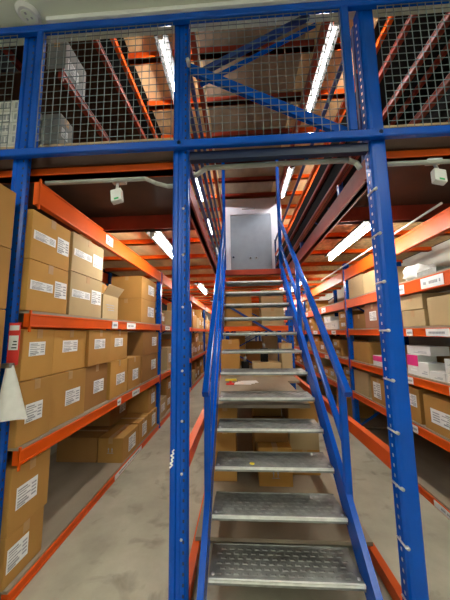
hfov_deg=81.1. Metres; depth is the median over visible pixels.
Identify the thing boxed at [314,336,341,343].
cardboard box
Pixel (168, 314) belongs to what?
cardboard box
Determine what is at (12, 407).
paper sleeve
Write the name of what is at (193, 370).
cardboard box
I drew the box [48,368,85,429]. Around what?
cardboard box
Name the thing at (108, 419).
cardboard box
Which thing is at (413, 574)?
frame
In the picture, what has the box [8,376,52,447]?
cardboard box
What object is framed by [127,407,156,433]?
cardboard box
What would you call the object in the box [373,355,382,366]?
box
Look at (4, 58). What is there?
wall
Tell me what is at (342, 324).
cardboard box
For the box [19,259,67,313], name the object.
cardboard box
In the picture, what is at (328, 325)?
cardboard box
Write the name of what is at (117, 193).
emergency light
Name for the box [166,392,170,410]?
cardboard box
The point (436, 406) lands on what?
cardboard box
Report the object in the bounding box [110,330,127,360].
cardboard box
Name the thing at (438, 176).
emergency light
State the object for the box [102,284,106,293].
cardboard box
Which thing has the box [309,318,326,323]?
cardboard box
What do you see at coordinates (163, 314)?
cardboard box
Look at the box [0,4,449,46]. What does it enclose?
trim
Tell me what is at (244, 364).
canister
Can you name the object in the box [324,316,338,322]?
cardboard box
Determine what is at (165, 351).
cardboard box
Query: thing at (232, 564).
staircase
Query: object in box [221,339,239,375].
cardboard box
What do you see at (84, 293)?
cardboard box
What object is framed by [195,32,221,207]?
conduit
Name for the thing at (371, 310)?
cardboard box
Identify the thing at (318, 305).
cardboard box
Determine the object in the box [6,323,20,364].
notice sign
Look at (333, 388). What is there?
cardboard box
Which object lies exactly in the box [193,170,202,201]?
tube light
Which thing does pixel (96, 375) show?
cardboard box
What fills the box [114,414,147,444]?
cardboard box
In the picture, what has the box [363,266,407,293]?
cardboard box
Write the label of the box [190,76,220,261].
guard rail
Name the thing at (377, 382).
cardboard box
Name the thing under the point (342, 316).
cardboard box
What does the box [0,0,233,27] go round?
ceiling
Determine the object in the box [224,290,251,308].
cardboard box
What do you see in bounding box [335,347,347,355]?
cardboard box
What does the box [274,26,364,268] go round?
guard rail
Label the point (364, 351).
cardboard box
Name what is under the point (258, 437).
cardboard box
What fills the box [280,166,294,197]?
tube light
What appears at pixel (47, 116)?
cardboard box
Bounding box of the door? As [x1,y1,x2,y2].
[225,197,283,290]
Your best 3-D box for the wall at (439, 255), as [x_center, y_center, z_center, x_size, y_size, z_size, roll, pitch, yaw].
[3.152,-0.405,7.888,0.100,5.600,12.500,-1,-7,3]
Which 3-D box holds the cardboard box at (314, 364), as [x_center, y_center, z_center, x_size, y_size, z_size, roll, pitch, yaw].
[2.230,1.470,5.789,0.484,0.149,0.359,-1,-7,3]
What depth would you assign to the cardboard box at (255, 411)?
2.90 m
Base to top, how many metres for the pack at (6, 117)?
0.086 m
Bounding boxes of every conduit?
[45,176,172,188]
[193,158,362,178]
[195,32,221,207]
[387,159,449,166]
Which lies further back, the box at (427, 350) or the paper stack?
the paper stack
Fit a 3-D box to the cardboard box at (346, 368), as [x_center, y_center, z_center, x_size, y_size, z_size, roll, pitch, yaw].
[2.142,1.121,4.081,0.454,0.140,0.311,-1,-7,3]
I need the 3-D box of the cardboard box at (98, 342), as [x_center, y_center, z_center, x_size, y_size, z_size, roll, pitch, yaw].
[-1.440,0.448,2.490,0.548,0.317,0.385,-1,-7,4]
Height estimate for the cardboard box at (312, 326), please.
0.133 m
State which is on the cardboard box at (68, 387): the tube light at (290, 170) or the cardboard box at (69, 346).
the cardboard box at (69, 346)
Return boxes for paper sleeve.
[0,363,27,421]
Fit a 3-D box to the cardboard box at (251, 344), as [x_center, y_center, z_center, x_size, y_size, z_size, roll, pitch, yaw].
[0.601,1.092,5.462,0.330,0.463,0.440,-1,-7,3]
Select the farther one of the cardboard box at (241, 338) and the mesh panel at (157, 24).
the cardboard box at (241, 338)
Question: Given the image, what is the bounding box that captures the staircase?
[196,160,382,599]
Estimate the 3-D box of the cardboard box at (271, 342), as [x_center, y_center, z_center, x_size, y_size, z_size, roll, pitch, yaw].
[0.945,1.033,5.449,0.330,0.568,0.440,-1,-7,3]
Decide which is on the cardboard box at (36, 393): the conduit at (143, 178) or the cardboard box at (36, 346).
the cardboard box at (36, 346)
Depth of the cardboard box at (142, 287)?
3.65 m
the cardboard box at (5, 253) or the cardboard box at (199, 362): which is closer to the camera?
the cardboard box at (5, 253)
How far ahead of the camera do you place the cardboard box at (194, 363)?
7.76 m
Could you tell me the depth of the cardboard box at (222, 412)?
2.51 m
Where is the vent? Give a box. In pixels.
[21,9,35,23]
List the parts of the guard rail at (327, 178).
post, rail, rail, rail, post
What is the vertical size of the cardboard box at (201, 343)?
0.338 m
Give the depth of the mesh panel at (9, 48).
1.75 m
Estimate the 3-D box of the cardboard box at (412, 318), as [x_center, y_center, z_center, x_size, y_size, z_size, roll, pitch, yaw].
[2.008,0.168,2.465,0.477,0.152,0.320,-1,-7,3]
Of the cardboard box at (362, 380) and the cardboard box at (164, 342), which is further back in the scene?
the cardboard box at (164, 342)
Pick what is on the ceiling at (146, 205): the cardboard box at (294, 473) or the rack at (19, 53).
the rack at (19, 53)
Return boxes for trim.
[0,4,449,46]
[46,0,330,23]
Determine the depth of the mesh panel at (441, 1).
1.59 m
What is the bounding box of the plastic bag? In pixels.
[403,263,434,280]
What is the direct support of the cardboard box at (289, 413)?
on the cardboard box at (298, 441)
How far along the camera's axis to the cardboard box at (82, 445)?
2.91 m
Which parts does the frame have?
post, post, rail, rail, post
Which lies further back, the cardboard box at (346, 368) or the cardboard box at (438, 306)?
the cardboard box at (346, 368)
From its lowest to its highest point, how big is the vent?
0.004 m
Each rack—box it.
[0,38,157,142]
[0,179,211,599]
[189,281,401,599]
[225,313,281,365]
[276,207,449,519]
[283,12,449,267]
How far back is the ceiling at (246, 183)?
3.61 m
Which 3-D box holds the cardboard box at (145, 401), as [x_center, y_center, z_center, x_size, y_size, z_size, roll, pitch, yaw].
[-1.293,1.483,3.961,0.413,0.314,0.340,-1,-7,3]
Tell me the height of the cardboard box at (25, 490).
0.355 m
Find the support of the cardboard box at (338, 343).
on the cardboard box at (339, 351)
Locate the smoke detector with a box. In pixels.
[14,0,41,24]
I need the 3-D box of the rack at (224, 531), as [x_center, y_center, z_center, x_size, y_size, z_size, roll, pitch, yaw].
[0.452,0.727,3.310,1.220,2.300,3.610,-1,-7,3]
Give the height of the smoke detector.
0.032 m
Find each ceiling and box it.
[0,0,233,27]
[0,122,449,310]
[100,12,449,266]
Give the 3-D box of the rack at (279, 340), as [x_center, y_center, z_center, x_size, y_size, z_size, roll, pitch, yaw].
[0.805,1.463,9.159,1.126,2.270,8.115,-1,-7,3]
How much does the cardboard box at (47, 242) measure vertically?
0.328 m
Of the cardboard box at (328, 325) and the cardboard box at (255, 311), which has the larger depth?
the cardboard box at (255, 311)
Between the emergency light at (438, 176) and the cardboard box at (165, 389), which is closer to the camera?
the emergency light at (438, 176)
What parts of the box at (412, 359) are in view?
printed panel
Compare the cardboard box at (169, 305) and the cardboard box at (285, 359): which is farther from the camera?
the cardboard box at (169, 305)
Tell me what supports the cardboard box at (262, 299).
on the cardboard box at (263, 312)
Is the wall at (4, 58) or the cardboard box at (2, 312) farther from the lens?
the wall at (4, 58)
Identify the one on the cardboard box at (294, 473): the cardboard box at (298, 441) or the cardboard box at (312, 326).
the cardboard box at (298, 441)
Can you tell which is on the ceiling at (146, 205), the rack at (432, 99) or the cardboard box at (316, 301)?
the rack at (432, 99)
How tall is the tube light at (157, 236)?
0.075 m
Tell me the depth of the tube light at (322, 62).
3.15 m
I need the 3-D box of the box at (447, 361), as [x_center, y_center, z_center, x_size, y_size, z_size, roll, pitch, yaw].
[1.816,0.494,2.055,0.127,0.060,0.095,-1,-7,3]
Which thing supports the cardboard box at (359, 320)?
on the rack at (432, 449)
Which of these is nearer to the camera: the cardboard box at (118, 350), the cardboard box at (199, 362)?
the cardboard box at (118, 350)
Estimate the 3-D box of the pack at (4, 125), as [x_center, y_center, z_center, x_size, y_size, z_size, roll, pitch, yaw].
[-1.590,-1.226,2.031,0.107,0.086,0.262,-1,-7,3]
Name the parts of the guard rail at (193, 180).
rail, rail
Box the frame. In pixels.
[0,0,449,599]
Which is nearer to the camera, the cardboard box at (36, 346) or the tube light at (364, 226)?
the cardboard box at (36, 346)
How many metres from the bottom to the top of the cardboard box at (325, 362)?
0.155 m
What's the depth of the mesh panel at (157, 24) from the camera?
1.70 m
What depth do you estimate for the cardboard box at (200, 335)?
9.27 m
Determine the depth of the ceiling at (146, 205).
2.37 m
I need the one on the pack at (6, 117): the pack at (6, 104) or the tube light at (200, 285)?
the pack at (6, 104)
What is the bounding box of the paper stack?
[234,380,258,384]
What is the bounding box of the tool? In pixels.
[225,379,236,384]
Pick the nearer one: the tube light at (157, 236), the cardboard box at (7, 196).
the cardboard box at (7, 196)
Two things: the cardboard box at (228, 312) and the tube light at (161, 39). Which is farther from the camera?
the cardboard box at (228, 312)
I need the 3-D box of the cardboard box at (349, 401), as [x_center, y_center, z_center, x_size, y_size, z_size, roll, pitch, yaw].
[2.156,1.611,4.397,0.481,0.201,0.288,-1,-7,3]
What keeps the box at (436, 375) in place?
on the rack at (432, 449)
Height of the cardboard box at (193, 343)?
0.378 m
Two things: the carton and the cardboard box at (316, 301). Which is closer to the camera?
the carton
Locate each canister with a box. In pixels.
[241,356,248,368]
[260,344,267,361]
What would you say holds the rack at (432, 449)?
on the floor
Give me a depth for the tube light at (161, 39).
3.08 m
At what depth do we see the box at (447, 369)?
2.08 m
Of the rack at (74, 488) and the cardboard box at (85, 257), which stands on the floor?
the rack at (74, 488)
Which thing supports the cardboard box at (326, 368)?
on the rack at (432, 449)
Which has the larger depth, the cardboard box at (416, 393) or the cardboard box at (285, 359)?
the cardboard box at (285, 359)
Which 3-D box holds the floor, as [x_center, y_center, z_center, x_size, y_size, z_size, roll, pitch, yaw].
[0.319,2.131,4.866,9.000,0.100,18.200,-1,-7,3]
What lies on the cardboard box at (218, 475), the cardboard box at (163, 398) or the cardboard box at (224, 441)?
the cardboard box at (224, 441)
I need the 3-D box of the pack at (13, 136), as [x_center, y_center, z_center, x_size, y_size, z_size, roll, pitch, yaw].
[-1.479,-1.139,2.013,0.107,0.086,0.262,-1,-7,3]
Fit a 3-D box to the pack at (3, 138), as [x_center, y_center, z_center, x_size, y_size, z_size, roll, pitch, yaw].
[-1.589,-1.137,2.019,0.107,0.086,0.262,-1,-7,3]
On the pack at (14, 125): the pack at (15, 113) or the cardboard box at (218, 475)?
the pack at (15, 113)
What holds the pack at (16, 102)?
on the pack at (15, 113)
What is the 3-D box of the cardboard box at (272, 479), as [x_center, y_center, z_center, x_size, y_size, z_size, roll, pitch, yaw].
[0.467,1.525,2.560,0.300,0.330,0.402,-1,-7,3]
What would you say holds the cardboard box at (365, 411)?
on the rack at (432, 449)
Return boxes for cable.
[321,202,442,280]
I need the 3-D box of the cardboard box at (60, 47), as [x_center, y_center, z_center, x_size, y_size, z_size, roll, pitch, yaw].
[-1.335,-1.902,2.226,0.162,0.337,0.272,-1,-7,3]
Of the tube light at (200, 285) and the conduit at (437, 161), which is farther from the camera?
the tube light at (200, 285)
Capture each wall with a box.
[0,50,171,301]
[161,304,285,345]
[312,61,449,365]
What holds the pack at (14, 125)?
on the pack at (13, 136)
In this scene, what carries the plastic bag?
on the rack at (432, 449)
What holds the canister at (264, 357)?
on the cardboard box at (255, 364)
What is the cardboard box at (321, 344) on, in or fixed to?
on the rack at (432, 449)
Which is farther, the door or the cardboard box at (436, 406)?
the door
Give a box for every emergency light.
[110,182,126,204]
[425,158,447,185]
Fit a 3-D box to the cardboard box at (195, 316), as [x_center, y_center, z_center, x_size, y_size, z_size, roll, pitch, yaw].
[-1.120,0.657,8.016,0.457,0.392,0.382,-1,-7,3]
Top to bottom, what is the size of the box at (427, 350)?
0.080 m
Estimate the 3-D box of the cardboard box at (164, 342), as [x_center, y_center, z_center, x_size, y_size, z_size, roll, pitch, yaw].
[-1.255,0.931,5.336,0.480,0.265,0.345,-1,-7,3]
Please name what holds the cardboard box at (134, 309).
on the rack at (74, 488)
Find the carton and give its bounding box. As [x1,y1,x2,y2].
[101,284,123,319]
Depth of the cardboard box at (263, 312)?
4.46 m
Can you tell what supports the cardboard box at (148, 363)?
on the rack at (74, 488)
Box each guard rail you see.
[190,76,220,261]
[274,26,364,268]
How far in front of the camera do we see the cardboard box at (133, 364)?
3.22 m
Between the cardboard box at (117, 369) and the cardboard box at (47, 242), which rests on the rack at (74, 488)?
the cardboard box at (117, 369)
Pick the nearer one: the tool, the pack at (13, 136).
the pack at (13, 136)
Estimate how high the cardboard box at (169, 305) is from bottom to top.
0.296 m
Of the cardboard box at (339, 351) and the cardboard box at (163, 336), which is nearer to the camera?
the cardboard box at (339, 351)
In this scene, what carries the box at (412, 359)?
on the rack at (432, 449)
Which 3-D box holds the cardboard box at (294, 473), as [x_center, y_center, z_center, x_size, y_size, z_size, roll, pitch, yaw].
[0.787,1.595,2.760,0.285,0.230,0.452,-1,-7,3]
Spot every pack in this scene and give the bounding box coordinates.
[0,100,13,111]
[0,112,12,122]
[0,123,11,134]
[0,134,10,145]
[10,134,15,144]
[11,122,40,144]
[12,111,40,135]
[13,100,41,124]
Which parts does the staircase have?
handrail post, handrail, rail, handrail post, newel post, newel post, handrail post, rail, handrail, handrail post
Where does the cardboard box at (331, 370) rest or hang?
on the rack at (432, 449)
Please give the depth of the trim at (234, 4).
1.71 m
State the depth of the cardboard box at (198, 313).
9.09 m
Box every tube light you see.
[145,229,171,259]
[154,34,173,103]
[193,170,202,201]
[194,282,208,294]
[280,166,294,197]
[305,21,339,111]
[324,220,370,260]
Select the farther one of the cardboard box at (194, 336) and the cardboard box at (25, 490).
the cardboard box at (194, 336)
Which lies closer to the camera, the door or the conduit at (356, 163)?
the conduit at (356, 163)
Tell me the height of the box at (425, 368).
0.125 m
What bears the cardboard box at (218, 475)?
on the rack at (224, 531)
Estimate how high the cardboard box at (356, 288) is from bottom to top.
0.279 m
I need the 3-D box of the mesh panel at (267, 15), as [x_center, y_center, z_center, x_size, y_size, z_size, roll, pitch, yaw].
[0.253,-1.416,1.643,0.952,0.847,0.006,-1,-7,3]
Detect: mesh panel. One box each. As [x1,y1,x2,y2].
[0,35,17,148]
[35,22,172,146]
[190,9,348,137]
[377,0,449,127]
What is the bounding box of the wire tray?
[417,266,449,276]
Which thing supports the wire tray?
on the rack at (432, 449)
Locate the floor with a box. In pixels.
[0,376,449,599]
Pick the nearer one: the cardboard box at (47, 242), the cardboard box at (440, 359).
the cardboard box at (47, 242)
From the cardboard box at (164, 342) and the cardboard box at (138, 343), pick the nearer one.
the cardboard box at (138, 343)
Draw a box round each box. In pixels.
[0,184,15,248]
[0,246,10,308]
[0,309,5,368]
[0,448,49,537]
[0,506,43,591]
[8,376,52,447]
[14,329,53,381]
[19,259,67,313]
[23,209,70,271]
[40,113,71,144]
[46,42,85,100]
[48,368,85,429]
[51,330,85,373]
[56,424,115,462]
[66,271,101,317]
[68,232,103,281]
[82,363,107,410]
[85,330,110,366]
[86,401,127,425]
[98,424,137,462]
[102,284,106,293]
[106,358,127,399]
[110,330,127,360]
[111,276,155,302]
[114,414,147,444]
[118,298,155,323]
[127,332,157,355]
[127,356,140,389]
[127,386,155,412]
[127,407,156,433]
[140,352,157,382]
[152,375,170,394]
[155,313,164,324]
[160,395,166,418]
[161,334,170,338]
[161,339,170,346]
[161,347,170,369]
[162,310,171,324]
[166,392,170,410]
[167,303,171,310]
[192,334,197,344]
[192,342,194,355]
[192,361,196,369]
[192,369,195,383]
[194,310,201,318]
[194,315,196,327]
[194,360,201,367]
[198,333,202,341]
[200,342,202,352]
[214,441,236,480]
[215,427,236,452]
[217,408,237,426]
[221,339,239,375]
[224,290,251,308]
[224,308,251,325]
[229,336,245,364]
[246,341,262,364]
[252,308,259,325]
[252,361,281,375]
[252,408,280,450]
[252,416,287,441]
[256,441,292,486]
[259,289,282,309]
[259,307,283,325]
[261,336,277,360]
[278,342,292,375]
[282,401,317,422]
[282,413,318,449]
[292,450,320,474]
[305,300,327,306]
[309,304,329,310]
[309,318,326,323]
[310,324,326,329]
[313,362,317,370]
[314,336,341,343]
[318,381,335,394]
[319,341,334,352]
[320,357,345,365]
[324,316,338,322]
[324,366,343,376]
[325,323,330,328]
[329,367,343,379]
[330,320,340,328]
[333,339,367,347]
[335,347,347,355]
[336,388,365,404]
[337,401,373,417]
[338,310,363,319]
[339,320,355,328]
[344,366,358,376]
[348,274,363,297]
[353,313,365,328]
[353,341,381,363]
[354,369,381,397]
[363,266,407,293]
[364,303,403,327]
[370,376,385,405]
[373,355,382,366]
[400,292,449,310]
[402,309,429,326]
[405,345,449,367]
[406,354,436,375]
[407,345,449,355]
[408,384,439,424]
[418,362,445,377]
[423,394,449,438]
[427,294,449,325]
[430,371,446,381]
[444,359,449,366]
[445,367,449,374]
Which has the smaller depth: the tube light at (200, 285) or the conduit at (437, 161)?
the conduit at (437, 161)
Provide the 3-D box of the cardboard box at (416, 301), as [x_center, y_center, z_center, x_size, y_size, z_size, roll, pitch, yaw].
[2.007,0.020,2.498,0.477,0.141,0.330,-1,-7,3]
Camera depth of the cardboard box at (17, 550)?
1.56 m
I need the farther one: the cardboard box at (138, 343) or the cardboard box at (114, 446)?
the cardboard box at (138, 343)
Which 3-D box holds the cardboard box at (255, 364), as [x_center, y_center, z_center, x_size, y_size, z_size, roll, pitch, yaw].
[0.623,1.036,3.999,0.412,0.190,0.350,-1,-7,3]
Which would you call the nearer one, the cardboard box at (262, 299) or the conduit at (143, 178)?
the conduit at (143, 178)
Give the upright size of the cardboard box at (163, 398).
0.300 m
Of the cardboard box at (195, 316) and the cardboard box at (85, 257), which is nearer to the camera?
the cardboard box at (85, 257)
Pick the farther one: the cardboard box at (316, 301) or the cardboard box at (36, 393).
the cardboard box at (316, 301)
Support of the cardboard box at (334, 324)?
on the rack at (432, 449)

